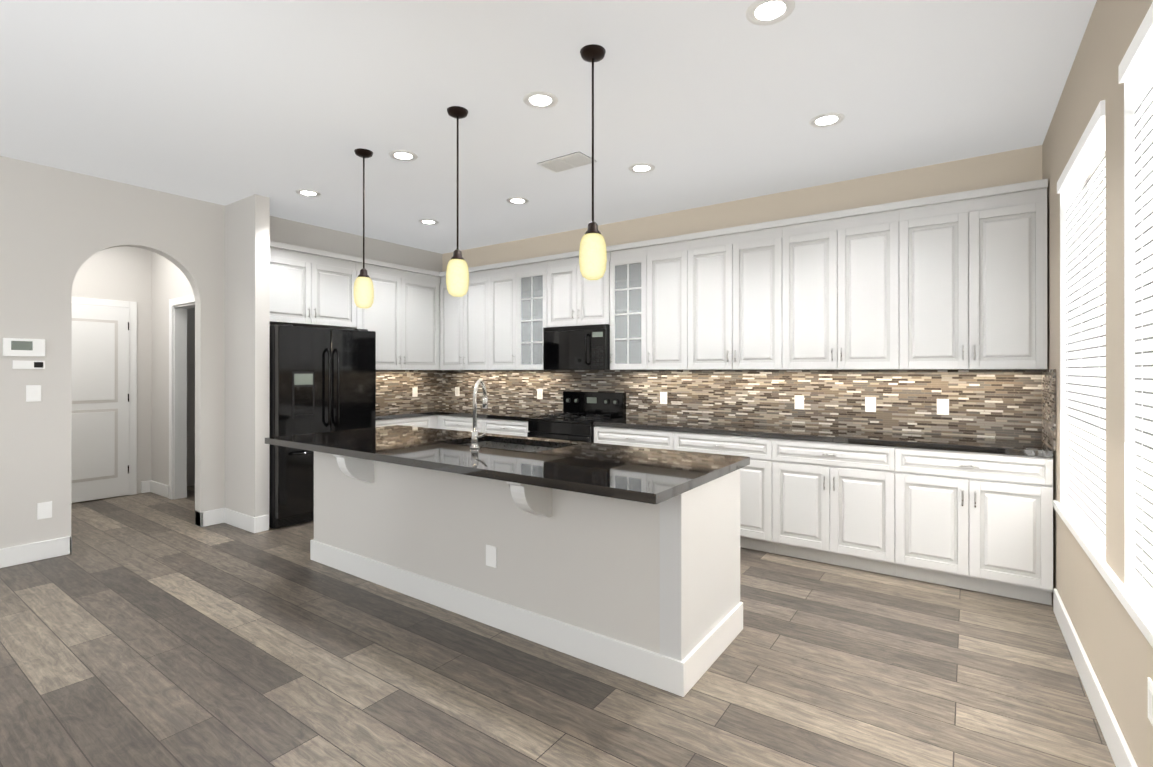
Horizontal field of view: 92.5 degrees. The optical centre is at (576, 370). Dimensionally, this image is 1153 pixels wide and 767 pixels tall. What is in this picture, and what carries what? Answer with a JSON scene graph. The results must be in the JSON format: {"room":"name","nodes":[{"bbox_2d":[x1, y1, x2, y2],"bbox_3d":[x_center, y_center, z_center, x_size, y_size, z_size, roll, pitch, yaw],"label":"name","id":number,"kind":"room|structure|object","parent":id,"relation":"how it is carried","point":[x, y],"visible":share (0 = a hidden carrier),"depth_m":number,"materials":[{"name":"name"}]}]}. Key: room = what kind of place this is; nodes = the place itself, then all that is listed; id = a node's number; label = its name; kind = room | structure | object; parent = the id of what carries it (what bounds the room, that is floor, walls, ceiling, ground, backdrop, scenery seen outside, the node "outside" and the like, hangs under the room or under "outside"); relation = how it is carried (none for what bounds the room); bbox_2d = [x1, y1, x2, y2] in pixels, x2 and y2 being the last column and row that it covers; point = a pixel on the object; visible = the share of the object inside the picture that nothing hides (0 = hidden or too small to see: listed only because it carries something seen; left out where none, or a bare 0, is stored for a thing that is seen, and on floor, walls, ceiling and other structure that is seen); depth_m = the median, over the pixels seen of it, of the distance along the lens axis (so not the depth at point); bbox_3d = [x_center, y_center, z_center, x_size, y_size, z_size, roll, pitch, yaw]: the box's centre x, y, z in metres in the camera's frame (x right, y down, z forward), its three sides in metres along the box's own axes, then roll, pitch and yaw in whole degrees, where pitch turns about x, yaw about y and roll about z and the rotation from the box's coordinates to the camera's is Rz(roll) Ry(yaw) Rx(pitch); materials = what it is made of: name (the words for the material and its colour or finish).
{"room":"kitchen","nodes":[
{"label":"kitchen","id":0,"kind":"room"},
{"bbox_2d":[0,156,443,548],"bbox_3d":[-4.258,-0.060,3.768,0.120,2.920,8.740,0,0,35],"label":"wall","id":1,"kind":"structure","parent":0,"point":[66,236],"depth_m":4.50,"materials":[{"name":"beige paint"}]},
{"bbox_2d":[3,338,44,356],"bbox_3d":[-4.004,-0.165,4.001,0.024,0.130,0.213,0,0,35],"label":"thermostat","id":2,"kind":"object","parent":1,"relation":"attached to","point":[23,347],"depth_m":3.99,"materials":[{"name":"white plastic"}]},
{"bbox_2d":[12,360,44,368],"bbox_3d":[-3.993,-0.040,4.027,0.012,0.060,0.170,0,0,35],"label":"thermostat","id":3,"kind":"object","parent":1,"relation":"attached to","point":[16,364],"depth_m":4.02,"materials":[{"name":"white plastic"}]},
{"bbox_2d":[26,385,40,401],"bbox_3d":[-3.979,0.170,4.047,0.012,0.120,0.080,0,0,35],"label":"switch plate","id":4,"kind":"object","parent":1,"relation":"attached to","point":[33,392],"depth_m":4.05,"materials":[{"name":"white plastic"}]},
{"bbox_2d":[0,536,71,567],"bbox_3d":[-5.263,1.330,2.260,0.046,0.135,4.820,0,0,35],"label":"baseboard","id":5,"kind":"structure","parent":1,"relation":"attached to","point":[21,554],"depth_m":4.05,"materials":[{"name":"white wood"}]},
{"bbox_2d":[37,501,51,519],"bbox_3d":[-3.947,1.040,4.097,0.006,0.120,0.080,0,0,35],"label":"switch plate","id":6,"kind":"object","parent":1,"relation":"attached to","point":[44,510],"depth_m":4.09,"materials":[{"name":"white plastic"}]},
{"bbox_2d":[71,304,128,502],"bbox_3d":[-5.226,0.346,5.840,0.094,2.088,0.800,0,0,35],"label":"hall door","id":7,"kind":"structure","parent":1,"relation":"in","point":[100,414],"depth_m":5.96,"materials":[{"name":"white wood"}]},
{"bbox_2d":[72,297,136,494],"bbox_3d":[-5.256,0.315,5.861,0.020,2.175,0.950,0,0,35],"label":"door frame","id":8,"kind":"structure","parent":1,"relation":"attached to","point":[132,306],"depth_m":6.20,"materials":[{"name":"white wood"}]},
{"bbox_2d":[144,480,168,497],"bbox_3d":[-4.701,1.335,6.208,0.530,0.135,0.030,0,0,35],"label":"baseboard","id":9,"kind":"structure","parent":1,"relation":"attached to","point":[152,486],"depth_m":6.24,"materials":[{"name":"white wood"}]},
{"bbox_2d":[169,295,194,499],"bbox_3d":[-4.022,0.315,5.808,0.950,2.175,0.140,0,0,35],"label":"door frame","id":10,"kind":"structure","parent":1,"relation":"attached to","point":[178,357],"depth_m":6.01,"materials":[{"name":"white wood"}]},
{"bbox_2d":[204,509,219,519],"bbox_3d":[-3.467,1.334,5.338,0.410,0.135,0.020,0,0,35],"label":"baseboard","id":11,"kind":"structure","parent":1,"relation":"attached to","point":[216,512],"depth_m":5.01,"materials":[{"name":"white wood"}]},
{"bbox_2d":[270,241,349,328],"bbox_3d":[-2.737,-0.818,5.500,0.349,0.739,0.988,0,0,35],"label":"upper cabinet","id":12,"kind":"object","parent":1,"relation":"attached to","point":[309,287],"depth_m":5.38,"materials":[{"name":"white wood"}]},
{"bbox_2d":[346,256,437,369],"bbox_3d":[-2.116,-0.595,6.323,0.408,1.184,1.188,0,0,35],"label":"upper cabinet","id":13,"kind":"object","parent":1,"relation":"attached to","point":[403,313],"depth_m":6.25,"materials":[{"name":"white wood"}]},
{"bbox_2d":[376,370,443,410],"bbox_3d":[-2.168,0.235,6.594,0.010,0.475,1.440,0,0,35],"label":"tile backsplash","id":14,"kind":"structure","parent":1,"relation":"attached to","point":[393,387],"depth_m":6.75,"materials":[{"name":"tile"}]},
{"bbox_2d":[412,387,417,396],"bbox_3d":[-1.996,0.271,6.821,0.006,0.115,0.074,0,0,35],"label":"outlet","id":15,"kind":"object","parent":14,"relation":"attached to","point":[414,390],"depth_m":6.82,"materials":[{"name":"white plastic"}]},
{"bbox_2d":[224,194,271,516],"bbox_3d":[-2.962,-0.059,4.963,0.550,2.920,0.130,0,0,35],"label":"wall","id":16,"kind":"structure","parent":0,"point":[248,220],"depth_m":4.85,"materials":[{"name":"beige paint"}]},
{"bbox_2d":[220,508,259,532],"bbox_3d":[-2.998,1.334,4.922,0.596,0.135,0.036,0,0,35],"label":"baseboard","id":17,"kind":"structure","parent":16,"relation":"attached to","point":[231,517],"depth_m":4.88,"materials":[{"name":"white wood"}]},
{"bbox_2d":[0,0,1096,253],"bbox_3d":[-2.579,-1.572,2.577,8.600,0.100,8.900,0,0,35],"label":"ceiling","id":18,"kind":"structure","parent":0,"point":[696,102],"depth_m":3.09,"materials":[{"name":"grey paint"}]},
{"bbox_2d":[295,189,320,196],"bbox_3d":[-2.299,-1.517,4.732,0.198,0.005,0.198,0,0,35],"label":"recessed light","id":19,"kind":"object","parent":18,"relation":"in","point":[307,193],"visible":1,"depth_m":4.73,"materials":[{"name":"white"}]},
{"bbox_2d":[354,148,373,307],"bbox_3d":[-1.482,-0.975,3.845,0.132,1.090,0.132,0,0,35],"label":"pendant light","id":20,"kind":"object","parent":18,"relation":"hanging from","point":[363,291],"visible":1,"depth_m":3.81,"materials":[{"name":"yellow glass"}]},
{"bbox_2d":[389,150,417,160],"bbox_3d":[-1.227,-1.518,3.910,0.198,0.005,0.198,0,0,35],"label":"recessed light","id":21,"kind":"object","parent":18,"relation":"in","point":[401,155],"visible":1,"depth_m":3.90,"materials":[{"name":"white"}]},
{"bbox_2d":[419,219,437,224],"bbox_3d":[-1.514,-1.516,5.647,0.198,0.005,0.198,0,0,35],"label":"recessed light","id":22,"kind":"object","parent":18,"relation":"in","point":[428,221],"visible":0.94,"depth_m":5.63,"materials":[{"name":"white"}]},
{"bbox_2d":[446,106,468,296],"bbox_3d":[-0.698,-0.976,3.239,0.132,1.090,0.132,0,0,35],"label":"pendant light","id":23,"kind":"object","parent":18,"relation":"hanging from","point":[457,277],"visible":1,"depth_m":3.20,"materials":[{"name":"yellow glass"}]},
{"bbox_2d":[507,197,528,203],"bbox_3d":[-0.528,-1.516,4.946,0.198,0.005,0.198,0,0,35],"label":"recessed light","id":24,"kind":"object","parent":18,"relation":"in","point":[516,200],"visible":1,"depth_m":4.93,"materials":[{"name":"white"}]},
{"bbox_2d":[523,91,557,108],"bbox_3d":[-0.202,-1.519,3.108,0.198,0.005,0.198,0,0,35],"label":"recessed light","id":25,"kind":"object","parent":18,"relation":"in","point":[540,100],"visible":1,"depth_m":3.10,"materials":[{"name":"white plastic"}]},
{"bbox_2d":[537,152,596,172],"bbox_3d":[-0.072,-1.515,4.034,0.380,0.008,0.220,0,0,35],"label":"ceiling vent","id":26,"kind":"object","parent":18,"relation":"in","point":[567,162],"visible":0.96,"depth_m":4.02,"materials":[{"name":"white metal"}]},
{"bbox_2d":[579,44,606,279],"bbox_3d":[0.078,-0.977,2.639,0.132,1.090,0.132,0,0,35],"label":"pendant light","id":27,"kind":"object","parent":18,"relation":"hanging from","point":[592,256],"visible":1,"depth_m":2.60,"materials":[{"name":"yellow glass"}]},
{"bbox_2d":[628,163,654,172],"bbox_3d":[0.489,-1.517,4.150,0.198,0.005,0.198,0,0,35],"label":"recessed light","id":28,"kind":"object","parent":18,"relation":"in","point":[641,168],"visible":1,"depth_m":4.15,"materials":[{"name":"white plastic"}]},
{"bbox_2d":[746,0,794,24],"bbox_3d":[0.818,-1.520,2.334,0.198,0.005,0.198,0,0,35],"label":"recessed light","id":29,"kind":"object","parent":18,"relation":"in","point":[764,12],"visible":1,"depth_m":2.34,"materials":[{"name":"white"}]},
{"bbox_2d":[809,113,844,127],"bbox_3d":[1.520,-1.518,3.357,0.198,0.005,0.198,0,0,35],"label":"recessed light","id":30,"kind":"object","parent":18,"relation":"in","point":[825,120],"visible":1,"depth_m":3.35,"materials":[{"name":"white"}]},
{"bbox_2d":[0,485,1115,766],"bbox_3d":[-2.579,1.448,2.573,8.600,0.100,8.900,0,0,35],"label":"floor","id":31,"kind":"structure","parent":0,"point":[146,629],"depth_m":2.52,"materials":[{"name":"brown wood"}]},
{"bbox_2d":[269,323,375,528],"bbox_3d":[-2.570,0.488,5.380,0.755,1.803,0.975,0,0,35],"label":"refrigerator","id":32,"kind":"object","parent":31,"relation":"on","point":[322,379],"visible":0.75,"depth_m":5.02,"materials":[{"name":"black metal"}]},
{"bbox_2d":[376,415,431,427],"bbox_3d":[-2.117,0.957,6.132,0.627,0.890,0.748,0,0,35],"label":"base cabinet","id":33,"kind":"object","parent":31,"relation":"on","point":[426,421],"depth_m":6.01,"materials":[{"name":"white wood"}]},
{"bbox_2d":[432,415,436,428],"bbox_3d":[-1.713,0.958,6.700,0.627,0.890,0.761,0,0,35],"label":"base cabinet","id":34,"kind":"object","parent":31,"relation":"on","point":[434,417],"depth_m":6.32,"materials":[{"name":"white wood"}]},
{"bbox_2d":[376,408,435,419],"bbox_3d":[-2.093,0.492,6.153,0.640,0.040,0.810,0,0,35],"label":"countertop","id":35,"kind":"structure","parent":34,"relation":"on","point":[402,413],"depth_m":6.10,"materials":[{"name":"black stone"}]},
{"bbox_2d":[441,415,486,432],"bbox_3d":[-1.064,0.958,6.322,0.710,0.890,0.627,0,0,35],"label":"base cabinet","id":36,"kind":"object","parent":31,"relation":"on","point":[447,422],"depth_m":6.09,"materials":[{"name":"white wood"}]},
{"bbox_2d":[420,407,562,420],"bbox_3d":[-1.113,0.493,6.348,2.013,0.040,0.641,0,0,35],"label":"countertop","id":37,"kind":"structure","parent":36,"relation":"on","point":[445,411],"depth_m":6.09,"materials":[{"name":"black stone"}]},
{"bbox_2d":[485,419,529,436],"bbox_3d":[-0.578,0.957,5.977,0.710,0.890,0.627,0,0,35],"label":"base cabinet","id":38,"kind":"object","parent":31,"relation":"on","point":[493,426],"depth_m":5.70,"materials":[{"name":"white wood"}]},
{"bbox_2d":[310,451,742,696],"bbox_3d":[-0.592,0.954,3.451,2.976,0.890,1.033,0,0,35],"label":"kitchen island","id":39,"kind":"object","parent":31,"relation":"on","point":[647,593],"visible":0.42,"depth_m":2.81,"materials":[{"name":"grey paint"}]},
{"bbox_2d":[265,425,749,503],"bbox_3d":[-0.616,0.489,3.412,3.030,0.040,1.100,0,0,35],"label":"island countertop","id":40,"kind":"structure","parent":39,"relation":"on","point":[646,475],"depth_m":2.92,"materials":[{"name":"black stone"}]},
{"bbox_2d":[470,379,487,448],"bbox_3d":[-0.567,0.263,3.392,0.210,0.413,0.227,0,0,35],"label":"faucet","id":41,"kind":"object","parent":40,"relation":"on","point":[474,438],"visible":1,"depth_m":3.31,"materials":[{"name":"silver metal"}]},
{"bbox_2d":[462,441,556,452],"bbox_3d":[-0.448,0.607,3.562,0.870,0.192,0.480,0,0,35],"label":"sink","id":42,"kind":"object","parent":40,"relation":"in","point":[516,447],"visible":0.06,"depth_m":3.83,"materials":[{"name":"silver metal"}]},
{"bbox_2d":[527,391,625,442],"bbox_3d":[-0.009,0.808,5.502,0.750,1.163,0.717,0,0,35],"label":"range","id":43,"kind":"object","parent":31,"relation":"on","point":[582,412],"visible":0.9,"depth_m":5.52,"materials":[{"name":"black metal"}]},
{"bbox_2d":[594,426,680,450],"bbox_3d":[0.688,0.956,5.078,0.860,0.890,0.627,0,0,35],"label":"base cabinet","id":44,"kind":"object","parent":31,"relation":"on","point":[670,440],"depth_m":4.80,"materials":[{"name":"white wood"}]},
{"bbox_2d":[681,432,780,554],"bbox_3d":[1.320,0.956,4.629,0.917,0.890,0.627,0,0,35],"label":"base cabinet","id":45,"kind":"object","parent":31,"relation":"on","point":[760,481],"depth_m":4.22,"materials":[{"name":"white wood"}]},
{"bbox_2d":[781,439,908,578],"bbox_3d":[1.974,0.955,4.164,0.917,0.890,0.627,0,0,35],"label":"base cabinet","id":46,"kind":"object","parent":31,"relation":"on","point":[843,504],"depth_m":3.85,"materials":[{"name":"white wood"}]},
{"bbox_2d":[593,417,1053,457],"bbox_3d":[1.644,0.490,4.394,3.213,0.040,0.633,0,0,35],"label":"countertop","id":47,"kind":"structure","parent":46,"relation":"on","point":[1020,447],"depth_m":3.97,"materials":[{"name":"black stone"}]},
{"bbox_2d":[909,448,1052,604],"bbox_3d":[2.606,0.955,3.715,0.860,0.890,0.627,0,0,35],"label":"base cabinet","id":48,"kind":"object","parent":31,"relation":"on","point":[979,522],"depth_m":3.41,"materials":[{"name":"white wood"}]},
{"bbox_2d":[444,145,1039,270],"bbox_3d":[0.732,-0.058,5.509,5.940,2.920,0.120,0,0,35],"label":"wall","id":49,"kind":"structure","parent":0,"point":[1019,165],"depth_m":4.62,"materials":[{"name":"beige paint"}]},
{"bbox_2d":[438,264,493,369],"bbox_3d":[-1.226,-0.595,6.573,0.909,1.184,0.411,0,0,35],"label":"upper cabinet","id":50,"kind":"object","parent":49,"relation":"attached to","point":[466,322],"depth_m":6.41,"materials":[{"name":"white wood"}]},
{"bbox_2d":[494,259,541,369],"bbox_3d":[-0.716,-0.595,6.247,0.529,1.184,0.351,0,0,35],"label":"upper cabinet","id":51,"kind":"object","parent":49,"relation":"attached to","point":[518,283],"depth_m":6.04,"materials":[{"name":"white wood"}]},
{"bbox_2d":[546,246,629,326],"bbox_3d":[0.105,-0.815,5.664,0.760,0.745,0.351,0,0,35],"label":"upper cabinet","id":52,"kind":"object","parent":49,"relation":"attached to","point":[572,299],"depth_m":5.47,"materials":[{"name":"white wood"}]},
{"bbox_2d":[543,324,609,369],"bbox_3d":[0.071,-0.221,5.616,0.754,0.435,0.462,0,0,35],"label":"microwave","id":53,"kind":"object","parent":52,"relation":"attached to","point":[584,347],"visible":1,"depth_m":5.43,"materials":[{"name":"black metal"}]},
{"bbox_2d":[638,233,693,369],"bbox_3d":[0.909,-0.596,5.092,0.515,1.184,0.351,0,0,35],"label":"upper cabinet","id":54,"kind":"object","parent":49,"relation":"attached to","point":[665,265],"depth_m":4.95,"materials":[{"name":"white wood"}]},
{"bbox_2d":[444,369,1039,439],"bbox_3d":[0.696,0.234,5.451,6.003,0.475,0.011,0,0,35],"label":"tile backsplash","id":55,"kind":"structure","parent":49,"relation":"attached to","point":[1011,403],"depth_m":4.60,"materials":[{"name":"tile"}]},
{"bbox_2d":[455,387,459,395],"bbox_3d":[-1.513,0.271,7.009,0.074,0.115,0.008,0,0,35],"label":"outlet","id":56,"kind":"object","parent":55,"relation":"attached to","point":[457,389],"depth_m":7.00,"materials":[{"name":"white plastic"}]},
{"bbox_2d":[537,389,542,398],"bbox_3d":[-0.413,0.270,6.228,0.074,0.115,0.008,0,0,35],"label":"outlet","id":57,"kind":"object","parent":55,"relation":"attached to","point":[539,391],"depth_m":6.22,"materials":[{"name":"white plastic"}]},
{"bbox_2d":[660,392,666,403],"bbox_3d":[0.843,0.269,5.336,0.074,0.115,0.008,0,0,35],"label":"outlet","id":58,"kind":"object","parent":55,"relation":"attached to","point":[663,395],"depth_m":5.33,"materials":[{"name":"white plastic"}]},
{"bbox_2d":[795,395,803,408],"bbox_3d":[1.862,0.268,4.612,0.074,0.115,0.008,0,0,35],"label":"outlet","id":59,"kind":"object","parent":55,"relation":"attached to","point":[799,399],"depth_m":4.61,"materials":[{"name":"white plastic"}]},
{"bbox_2d":[865,397,875,411],"bbox_3d":[2.294,0.268,4.305,0.074,0.115,0.008,0,0,35],"label":"outlet","id":60,"kind":"object","parent":55,"relation":"attached to","point":[870,402],"depth_m":4.30,"materials":[{"name":"white plastic"}]},
{"bbox_2d":[937,399,948,414],"bbox_3d":[2.677,0.267,4.033,0.074,0.115,0.008,0,0,35],"label":"outlet","id":61,"kind":"object","parent":55,"relation":"attached to","point":[942,406],"depth_m":4.03,"materials":[{"name":"white plastic"}]},
{"bbox_2d":[694,218,789,369],"bbox_3d":[1.400,-0.597,4.744,0.917,1.184,0.351,0,0,35],"label":"upper cabinet","id":62,"kind":"object","parent":49,"relation":"attached to","point":[742,273],"depth_m":4.55,"materials":[{"name":"white wood"}]},
{"bbox_2d":[790,200,909,369],"bbox_3d":[2.054,-0.597,4.279,0.917,1.184,0.351,0,0,35],"label":"upper cabinet","id":63,"kind":"object","parent":49,"relation":"attached to","point":[850,268],"depth_m":4.08,"materials":[{"name":"white wood"}]},
{"bbox_2d":[910,179,1047,369],"bbox_3d":[2.686,-0.598,3.830,0.860,1.184,0.351,0,0,35],"label":"upper cabinet","id":64,"kind":"object","parent":49,"relation":"attached to","point":[955,281],"depth_m":3.64,"materials":[{"name":"white wood"}]},
{"bbox_2d":[1040,0,1152,766],"bbox_3d":[0.804,-0.064,0.172,0.299,2.920,8.740,0,0,35],"label":"wall","id":65,"kind":"structure","parent":0,"point":[1120,656],"depth_m":2.10,"materials":[{"name":"beige paint"}]},
{"bbox_2d":[1040,369,1055,450],"bbox_3d":[2.956,0.232,3.456,0.010,0.475,0.622,0,0,35],"label":"tile backsplash","id":66,"kind":"structure","parent":65,"relation":"attached to","point":[1047,376],"depth_m":3.42,"materials":[{"name":"tile"}]},
{"bbox_2d":[1053,588,1137,766],"bbox_3d":[0.542,1.328,-0.036,0.126,0.135,7.860,0,0,35],"label":"baseboard","id":67,"kind":"structure","parent":65,"relation":"attached to","point":[1118,746],"depth_m":2.24,"materials":[{"name":"white wood"}]},
{"bbox_2d":[1053,77,1152,647],"bbox_3d":[2.021,-0.137,1.987,0.212,1.830,2.709,0,0,35],"label":"window","id":68,"kind":"structure","parent":65,"relation":"in","point":[1136,608],"depth_m":1.90,"materials":[{"name":"white plastic"}]},
{"bbox_2d":[1057,100,1105,554],"bbox_3d":[2.403,-0.157,2.597,0.105,1.785,1.146,0,0,35],"label":"window blinds","id":69,"kind":"object","parent":68,"relation":"attached to","point":[1084,502],"visible":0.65,"depth_m":2.59,"materials":[{"name":"white plastic"}]},
{"bbox_2d":[1118,2,1152,613],"bbox_3d":[1.587,-0.159,1.413,0.105,1.785,1.143,0,0,35],"label":"window blinds","id":70,"kind":"object","parent":68,"relation":"attached to","point":[1136,63],"visible":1,"depth_m":1.78,"materials":[{"name":"white plastic"}]},
{"bbox_2d":[1148,677,1152,725],"bbox_3d":[1.687,0.977,1.617,0.009,0.120,0.080,0,0,35],"label":"outlet","id":71,"kind":"object","parent":65,"relation":"attached to","point":[1150,699],"visible":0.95,"depth_m":1.62,"materials":[{"name":"white plastic"}]},
{"label":"outside","id":72,"kind":"structure","parent":0,"visible":0},
{"bbox_2d":[1104,175,1105,325],"bbox_3d":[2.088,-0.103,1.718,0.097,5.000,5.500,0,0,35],"label":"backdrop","id":73,"kind":"structure","parent":72,"point":[1104,242],"depth_m":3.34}
]}

